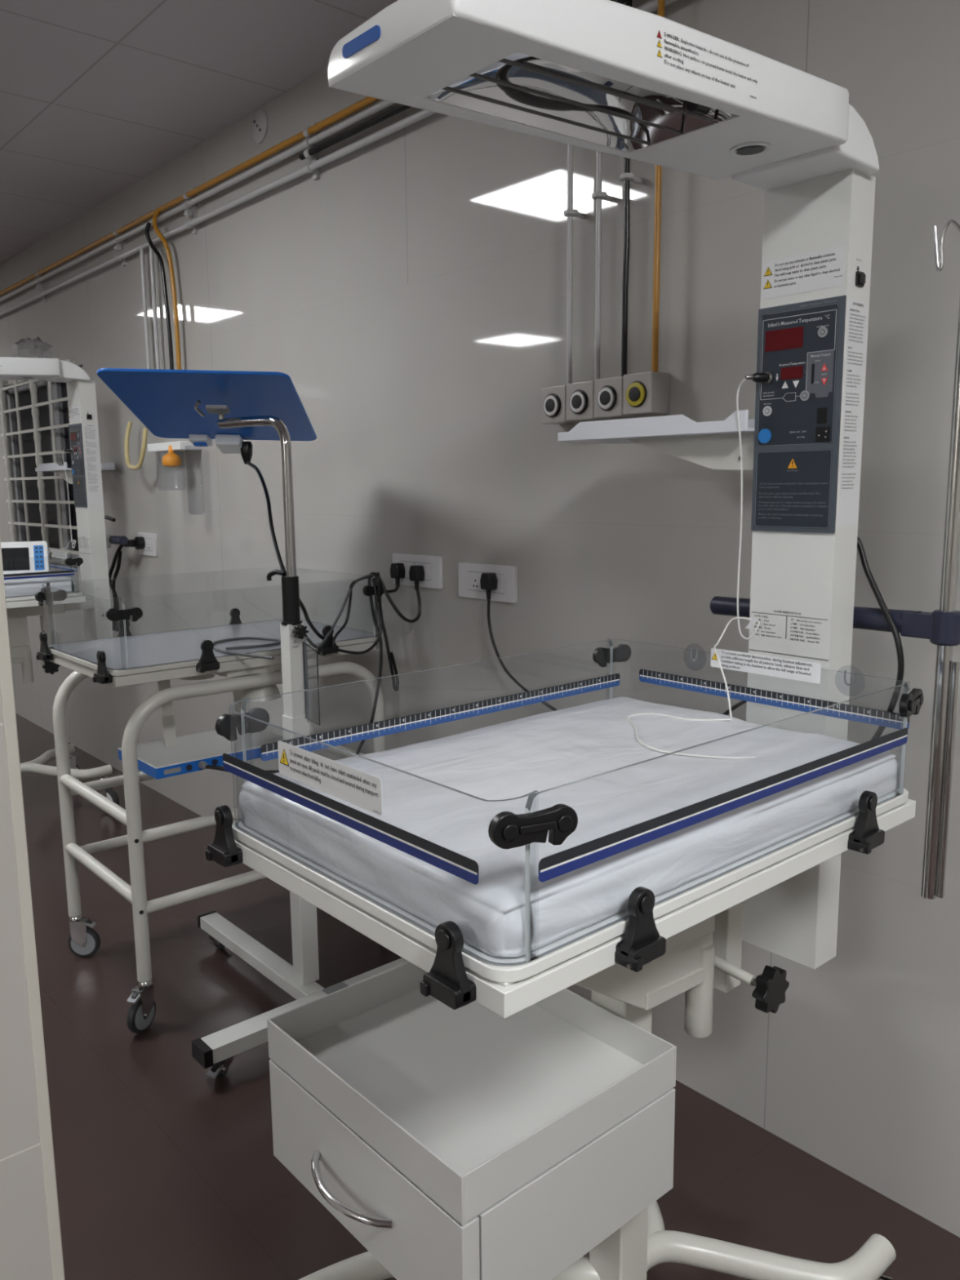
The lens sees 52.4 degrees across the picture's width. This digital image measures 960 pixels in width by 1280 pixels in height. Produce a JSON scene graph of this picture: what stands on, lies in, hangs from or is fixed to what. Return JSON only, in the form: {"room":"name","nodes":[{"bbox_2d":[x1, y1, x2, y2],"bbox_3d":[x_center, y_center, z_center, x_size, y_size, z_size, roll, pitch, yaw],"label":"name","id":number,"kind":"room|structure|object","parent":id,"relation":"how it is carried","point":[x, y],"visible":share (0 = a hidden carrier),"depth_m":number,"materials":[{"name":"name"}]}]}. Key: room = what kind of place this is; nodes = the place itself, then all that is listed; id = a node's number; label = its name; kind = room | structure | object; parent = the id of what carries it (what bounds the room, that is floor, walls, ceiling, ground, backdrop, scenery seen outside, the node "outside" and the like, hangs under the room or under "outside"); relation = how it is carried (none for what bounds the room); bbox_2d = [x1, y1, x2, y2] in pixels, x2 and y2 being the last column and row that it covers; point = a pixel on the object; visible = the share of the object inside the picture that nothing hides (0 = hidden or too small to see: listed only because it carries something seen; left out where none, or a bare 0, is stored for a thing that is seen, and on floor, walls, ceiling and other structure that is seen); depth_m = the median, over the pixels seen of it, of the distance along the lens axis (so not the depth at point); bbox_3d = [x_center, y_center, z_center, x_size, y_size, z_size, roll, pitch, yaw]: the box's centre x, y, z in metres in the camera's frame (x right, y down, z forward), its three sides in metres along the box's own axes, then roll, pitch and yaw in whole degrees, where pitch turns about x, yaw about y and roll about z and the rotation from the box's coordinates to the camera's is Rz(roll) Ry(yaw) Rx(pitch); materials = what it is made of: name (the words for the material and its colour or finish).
{"room":"hospital room","nodes":[
{"label":"hospital room","id":0,"kind":"room"},
{"bbox_2d":[0,691,53,1279],"bbox_3d":[-1.284,-0.021,0.750,1.641,2.830,0.140,-8,12,-40],"label":"wall partition","id":1,"kind":"structure","parent":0,"point":[24,1244],"depth_m":1.33,"materials":[{"name":"tile"}]},
{"bbox_2d":[0,537,64,1279],"bbox_3d":[-0.660,-0.112,1.287,0.016,2.830,0.145,-8,12,-40],"label":"trim","id":2,"kind":"structure","parent":1,"relation":"attached to","point":[6,689],"depth_m":1.31,"materials":[{"name":"white plastic"}]},
{"bbox_2d":[0,0,397,263],"bbox_3d":[-3.046,-1.540,1.241,6.559,0.050,12.200,-8,12,-40],"label":"ceiling","id":3,"kind":"structure","parent":0,"point":[96,96],"depth_m":3.21,"materials":[{"name":"tile"}]},
{"bbox_2d":[0,0,959,1237],"bbox_3d":[-0.591,-0.476,3.567,0.120,2.830,12.200,-8,12,-40],"label":"wall","id":4,"kind":"structure","parent":0,"point":[411,295],"depth_m":2.59,"materials":[{"name":"paint"}]},
{"bbox_2d":[0,359,79,564],"bbox_3d":[-2.518,-0.982,5.589,0.052,1.090,1.380,-8,12,-40],"label":"window grille","id":5,"kind":"object","parent":4,"relation":"in","point":[36,430],"visible":0.56,"depth_m":5.62,"materials":[{"name":"grey metal"}]},
{"bbox_2d":[35,268,46,302],"bbox_3d":[-2.374,-1.919,5.266,0.046,0.170,0.024,-8,12,-40],"label":"bracket","id":6,"kind":"object","parent":4,"relation":"attached to","point":[42,286],"visible":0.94,"depth_m":5.26,"materials":[{"name":"grey"}]},
{"bbox_2d":[6,365,83,559],"bbox_3d":[-2.454,-0.989,5.630,0.060,1.030,1.400,-8,12,-40],"label":"window","id":7,"kind":"structure","parent":4,"relation":"in","point":[60,410],"depth_m":5.74,"materials":[{"name":"black glass"}]},
{"bbox_2d":[113,226,127,266],"bbox_3d":[-1.638,-1.793,4.431,0.046,0.170,0.024,-8,12,-40],"label":"bracket","id":8,"kind":"object","parent":4,"relation":"attached to","point":[117,247],"visible":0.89,"depth_m":4.43,"materials":[{"name":"grey"}]},
{"bbox_2d":[139,247,151,368],"bbox_3d":[-1.465,-1.391,4.278,0.017,0.630,0.017,-8,12,-40],"label":"gas pipe","id":9,"kind":"object","parent":4,"relation":"attached to","point":[141,250],"visible":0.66,"depth_m":4.26,"materials":[{"name":"grey metal"}]},
{"bbox_2d":[137,532,157,556],"bbox_3d":[-1.573,-0.453,4.609,0.015,0.105,0.200,-8,12,-40],"label":"wall socket","id":10,"kind":"object","parent":4,"relation":"attached to","point":[150,548],"visible":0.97,"depth_m":4.58,"materials":[{"name":"white plastic"}]},
{"bbox_2d":[148,244,159,368],"bbox_3d":[-1.400,-1.380,4.204,0.017,0.630,0.017,-8,12,-40],"label":"gas pipe","id":11,"kind":"object","parent":4,"relation":"attached to","point":[151,251],"visible":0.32,"depth_m":4.19,"materials":[{"name":"grey metal"}]},
{"bbox_2d":[145,222,173,369],"bbox_3d":[-1.351,-1.404,4.123,0.118,0.703,0.025,5,10,30],"label":"gas pipe","id":12,"kind":"object","parent":4,"relation":"attached to","point":[154,249],"visible":0.91,"depth_m":4.09,"materials":[{"name":"black metal"}]},
{"bbox_2d":[151,207,181,369],"bbox_3d":[-1.307,-1.420,4.068,0.046,0.751,0.122,-8,12,-40],"label":"gas pipe","id":13,"kind":"object","parent":4,"relation":"attached to","point":[156,214],"visible":0.94,"depth_m":4.04,"materials":[{"name":"orange"}]},
{"bbox_2d":[147,440,204,503],"bbox_3d":[-1.307,-0.688,4.150,0.157,0.300,0.402,-8,12,-40],"label":"jar","id":14,"kind":"object","parent":4,"relation":"attached to","point":[171,460],"visible":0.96,"depth_m":4.07,"materials":[{"name":"white plastic"}]},
{"bbox_2d":[124,421,147,470],"bbox_3d":[-1.559,-0.878,4.393,0.061,0.222,0.242,-7,11,-35],"label":"tube","id":15,"kind":"object","parent":14,"relation":"attached to","point":[140,464],"visible":1,"depth_m":4.38,"materials":[{"name":"beige rubber"}]},
{"bbox_2d":[0,96,380,296],"bbox_3d":[-1.986,-1.905,4.805,0.022,0.021,7.600,-8,12,-40],"label":"gas pipe","id":16,"kind":"object","parent":4,"relation":"attached to","point":[363,103],"visible":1,"depth_m":3.64,"materials":[{"name":"orange"}]},
{"bbox_2d":[182,187,198,234],"bbox_3d":[-1.155,-1.711,3.884,0.046,0.170,0.024,-8,12,-40],"label":"bracket","id":17,"kind":"object","parent":4,"relation":"attached to","point":[192,212],"visible":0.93,"depth_m":3.88,"materials":[{"name":"grey"}]},
{"bbox_2d":[0,100,395,302],"bbox_3d":[-1.986,-1.872,4.810,0.022,0.021,7.600,-8,12,-40],"label":"gas pipe","id":18,"kind":"object","parent":4,"relation":"attached to","point":[383,104],"visible":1,"depth_m":3.58,"materials":[{"name":"grey metal"}]},
{"bbox_2d":[251,109,267,143],"bbox_3d":[-0.786,-1.824,3.460,0.014,0.110,0.110,-8,12,-40],"label":"junction cover","id":19,"kind":"object","parent":4,"relation":"attached to","point":[260,121],"visible":1,"depth_m":3.45,"materials":[{"name":"grey plastic"}]},
{"bbox_2d":[302,122,319,180],"bbox_3d":[-0.555,-1.609,3.204,0.046,0.170,0.024,-8,12,-40],"label":"bracket","id":20,"kind":"object","parent":4,"relation":"attached to","point":[316,173],"visible":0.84,"depth_m":3.20,"materials":[{"name":"grey"}]},
{"bbox_2d":[0,0,678,315],"bbox_3d":[-1.985,-1.796,4.822,0.022,0.021,7.600,-8,12,-40],"label":"gas pipe","id":21,"kind":"object","parent":4,"relation":"attached to","point":[651,6],"visible":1,"depth_m":3.38,"materials":[{"name":"grey metal"}]},
{"bbox_2d":[392,552,443,589],"bbox_3d":[-0.191,-0.217,3.042,0.014,0.100,0.256,-8,12,-40],"label":"wall socket","id":22,"kind":"object","parent":4,"relation":"attached to","point":[433,565],"visible":0.72,"depth_m":3.01,"materials":[{"name":"white plastic"}]},
{"bbox_2d":[298,0,626,159],"bbox_3d":[-0.040,-1.509,2.610,0.020,0.020,1.680,-8,12,-40],"label":"gas pipe","id":23,"kind":"object","parent":4,"relation":"attached to","point":[400,108],"visible":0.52,"depth_m":2.97,"materials":[{"name":"black metal"}]},
{"bbox_2d":[457,562,517,603],"bbox_3d":[0.025,-0.167,2.799,0.015,0.103,0.255,-8,12,-40],"label":"wall socket","id":24,"kind":"object","parent":4,"relation":"attached to","point":[469,574],"visible":0.91,"depth_m":2.79,"materials":[{"name":"white plastic"}]},
{"bbox_2d":[541,385,579,424],"bbox_3d":[0.204,-0.595,2.470,0.077,0.090,0.087,-8,12,-40],"label":"outlet","id":25,"kind":"object","parent":4,"relation":"attached to","point":[553,398],"visible":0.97,"depth_m":2.44,"materials":[{"name":"grey metal"}]},
{"bbox_2d":[566,143,573,383],"bbox_3d":[0.219,-1.026,2.367,0.014,0.793,0.013,-8,12,-40],"label":"gas pipe","id":26,"kind":"object","parent":4,"relation":"attached to","point":[570,147],"visible":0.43,"depth_m":2.38,"materials":[{"name":"grey metal"}]},
{"bbox_2d":[563,208,586,218],"bbox_3d":[0.232,-1.036,2.372,0.065,0.016,0.036,-8,12,-40],"label":"saddle","id":27,"kind":"object","parent":4,"relation":"attached to","point":[570,212],"visible":1,"depth_m":2.35,"materials":[{"name":"grey"}]},
{"bbox_2d":[565,380,610,422],"bbox_3d":[0.264,-0.587,2.402,0.077,0.091,0.091,-8,12,-40],"label":"outlet","id":28,"kind":"object","parent":4,"relation":"attached to","point":[580,400],"visible":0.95,"depth_m":2.38,"materials":[{"name":"grey plastic"}]},
{"bbox_2d":[594,151,602,379],"bbox_3d":[0.280,-1.048,2.292,0.014,0.856,0.013,-8,12,-40],"label":"gas pipe","id":29,"kind":"object","parent":4,"relation":"attached to","point":[598,154],"visible":0.59,"depth_m":2.31,"materials":[{"name":"grey metal"}]},
{"bbox_2d":[591,191,614,202],"bbox_3d":[0.292,-1.046,2.301,0.065,0.016,0.036,-8,12,-40],"label":"saddle","id":30,"kind":"object","parent":4,"relation":"attached to","point":[596,195],"visible":1,"depth_m":2.28,"materials":[{"name":"grey"}]},
{"bbox_2d":[594,376,639,418],"bbox_3d":[0.325,-0.579,2.333,0.077,0.091,0.089,-8,12,-40],"label":"outlet","id":31,"kind":"object","parent":4,"relation":"attached to","point":[608,392],"visible":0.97,"depth_m":2.31,"materials":[{"name":"grey plastic"}]},
{"bbox_2d":[621,0,631,376],"bbox_3d":[0.336,-1.030,2.228,0.016,0.833,0.018,-8,12,-40],"label":"gas pipe","id":32,"kind":"object","parent":4,"relation":"attached to","point":[628,2],"visible":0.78,"depth_m":2.25,"materials":[{"name":"black metal"}]},
{"bbox_2d":[618,172,642,184],"bbox_3d":[0.346,-1.058,2.235,0.065,0.016,0.036,-8,12,-40],"label":"saddle","id":33,"kind":"object","parent":4,"relation":"attached to","point":[624,176],"visible":1,"depth_m":2.22,"materials":[{"name":"grey"}]},
{"bbox_2d":[622,371,670,415],"bbox_3d":[0.383,-0.572,2.266,0.077,0.092,0.086,-8,12,-40],"label":"outlet","id":34,"kind":"object","parent":4,"relation":"attached to","point":[644,393],"visible":1,"depth_m":2.24,"materials":[{"name":"grey plastic"}]},
{"bbox_2d":[651,0,665,372],"bbox_3d":[0.395,-1.054,2.157,0.015,0.895,0.015,-8,12,-40],"label":"gas pipe","id":35,"kind":"object","parent":4,"relation":"attached to","point":[658,169],"visible":0.52,"depth_m":2.18,"materials":[{"name":"orange"}]},
{"bbox_2d":[15,713,959,1279],"bbox_3d":[-3.018,1.304,1.694,6.559,0.050,12.200,-8,12,-40],"label":"floor","id":36,"kind":"structure","parent":0,"point":[166,1169],"depth_m":2.32,"materials":[{"name":"brown tile"}]},
{"bbox_2d":[0,356,145,813],"bbox_3d":[-2.211,-0.219,4.455,1.197,2.072,0.918,-8,12,-40],"label":"infant warmer","id":37,"kind":"object","parent":36,"relation":"on","point":[85,473],"visible":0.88,"depth_m":4.52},
{"bbox_2d":[0,356,61,380],"bbox_3d":[-2.231,-1.168,4.178,0.768,0.116,0.238,-8,12,-40],"label":"hood","id":38,"kind":"object","parent":37,"relation":"attached to","point":[11,368],"depth_m":4.27,"materials":[{"name":"white"}]},
{"bbox_2d":[11,336,53,358],"bbox_3d":[-1.988,-1.302,4.342,0.160,0.096,0.182,-8,12,-40],"label":"plastic bag","id":39,"kind":"object","parent":37,"relation":"on","point":[14,348],"visible":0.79,"depth_m":4.31,"materials":[{"name":"plastic"}]},
{"bbox_2d":[4,576,77,596],"bbox_3d":[-2.269,-0.234,4.281,0.811,0.067,0.554,-8,12,-40],"label":"mattress","id":40,"kind":"object","parent":37,"relation":"on","point":[30,586],"visible":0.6,"depth_m":4.23,"materials":[{"name":"white fabric"}]},
{"bbox_2d":[0,541,49,574],"bbox_3d":[-2.045,-0.356,4.369,0.205,0.171,0.107,-4,10,-20],"label":"patient monitor","id":41,"kind":"object","parent":40,"relation":"on","point":[27,551],"visible":0.74,"depth_m":4.34,"materials":[{"name":"white plastic"}]},
{"bbox_2d":[5,591,79,598],"bbox_3d":[-2.267,-0.199,4.288,0.825,0.002,0.564,-8,12,-40],"label":"tray","id":42,"kind":"object","parent":37,"relation":"on","point":[69,595],"depth_m":4.30,"materials":[{"name":"white plastic"}]},
{"bbox_2d":[35,462,115,471],"bbox_3d":[-2.014,-0.859,4.840,0.232,0.037,0.462,-8,12,-40],"label":"shelf","id":43,"kind":"object","parent":37,"relation":"attached to","point":[50,467],"depth_m":4.76,"materials":[{"name":"white plastic"}]},
{"bbox_2d":[86,414,92,419],"bbox_3d":[-1.796,-1.025,4.480,0.023,0.023,0.004,-8,12,-40],"label":"rocker switch","id":44,"kind":"object","parent":37,"relation":"attached to","point":[88,416],"depth_m":4.48,"materials":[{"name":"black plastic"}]},
{"bbox_2d":[35,566,385,1033],"bbox_3d":[-0.812,0.412,3.117,0.950,1.222,0.654,-8,12,-40],"label":"trolley","id":45,"kind":"object","parent":36,"relation":"on","point":[126,659],"visible":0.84,"depth_m":2.85,"materials":[{"name":"grey metal"}]},
{"bbox_2d":[48,618,377,670],"bbox_3d":[-0.817,0.001,3.035,0.859,0.003,0.565,-8,12,-40],"label":"tray","id":46,"kind":"object","parent":45,"relation":"on","point":[178,649],"depth_m":2.94,"materials":[{"name":"grey"}]},
{"bbox_2d":[118,564,424,779],"bbox_3d":[-0.655,0.201,3.060,0.914,0.858,0.430,-4,10,-22],"label":"box","id":47,"kind":"object","parent":45,"relation":"attached to","point":[171,756],"visible":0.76,"depth_m":2.97,"materials":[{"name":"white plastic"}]},
{"bbox_2d":[198,760,208,769],"bbox_3d":[-0.804,0.367,2.842,0.024,0.023,0.030,-8,12,-40],"label":"socket","id":48,"kind":"object","parent":47,"relation":"attached to","point":[202,765],"depth_m":2.84,"materials":[{"name":"grey plastic"}]},
{"bbox_2d":[97,368,408,1079],"bbox_3d":[-0.641,0.142,2.921,0.898,1.812,0.901,-8,12,-40],"label":"lamp","id":49,"kind":"object","parent":36,"relation":"on","point":[229,408],"visible":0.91,"depth_m":2.73,"materials":[{"name":"grey plastic"}]},
{"bbox_2d":[204,0,923,1279],"bbox_3d":[0.041,0.176,1.827,1.315,2.076,1.538,-8,12,-40],"label":"infant warmer","id":50,"kind":"object","parent":36,"relation":"on","point":[463,1112],"visible":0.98,"depth_m":1.39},
{"bbox_2d":[266,961,676,1225],"bbox_3d":[-0.020,0.612,1.448,0.404,0.063,0.461,-8,12,-40],"label":"tray","id":51,"kind":"object","parent":50,"relation":"on","point":[472,1108],"depth_m":1.41,"materials":[{"name":"grey"}]},
{"bbox_2d":[239,696,900,956],"bbox_3d":[0.147,0.203,1.392,0.811,0.067,0.554,-8,12,-40],"label":"mattress","id":52,"kind":"object","parent":50,"relation":"on","point":[521,757],"visible":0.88,"depth_m":1.23,"materials":[{"name":"white fabric"}]},
{"bbox_2d":[238,786,901,966],"bbox_3d":[0.149,0.237,1.399,0.825,0.002,0.564,-8,12,-40],"label":"tray","id":53,"kind":"object","parent":50,"relation":"on","point":[555,953],"depth_m":1.11,"materials":[{"name":"clear plastic"}]},
{"bbox_2d":[327,0,848,179],"bbox_3d":[0.185,-0.732,1.289,0.768,0.116,0.238,-8,12,-40],"label":"hood","id":54,"kind":"object","parent":50,"relation":"attached to","point":[610,77],"depth_m":1.23,"materials":[{"name":"white"}]},
{"bbox_2d":[557,409,755,444],"bbox_3d":[0.402,-0.422,1.951,0.232,0.037,0.462,-8,12,-40],"label":"shelf","id":55,"kind":"object","parent":50,"relation":"attached to","point":[676,428],"depth_m":1.86,"materials":[{"name":"white plastic"}]},
{"bbox_2d":[763,372,773,383],"bbox_3d":[0.497,-0.454,1.687,0.010,0.020,0.020,-8,12,-40],"label":"socket","id":56,"kind":"object","parent":50,"relation":"attached to","point":[768,377],"depth_m":1.68,"materials":[{"name":"silver metal"}]},
{"bbox_2d":[855,271,866,287],"bbox_3d":[0.621,-0.589,1.590,0.023,0.023,0.008,-8,12,-40],"label":"rocker switch","id":57,"kind":"object","parent":50,"relation":"attached to","point":[860,276],"depth_m":1.59,"materials":[{"name":"black plastic"}]},
{"bbox_2d":[900,219,959,899],"bbox_3d":[0.779,-0.109,1.622,0.048,1.131,0.132,-8,12,-40],"label":"pole","id":58,"kind":"object","parent":50,"relation":"attached to","point":[941,626],"visible":0.98,"depth_m":1.64,"materials":[{"name":"silver metal"}]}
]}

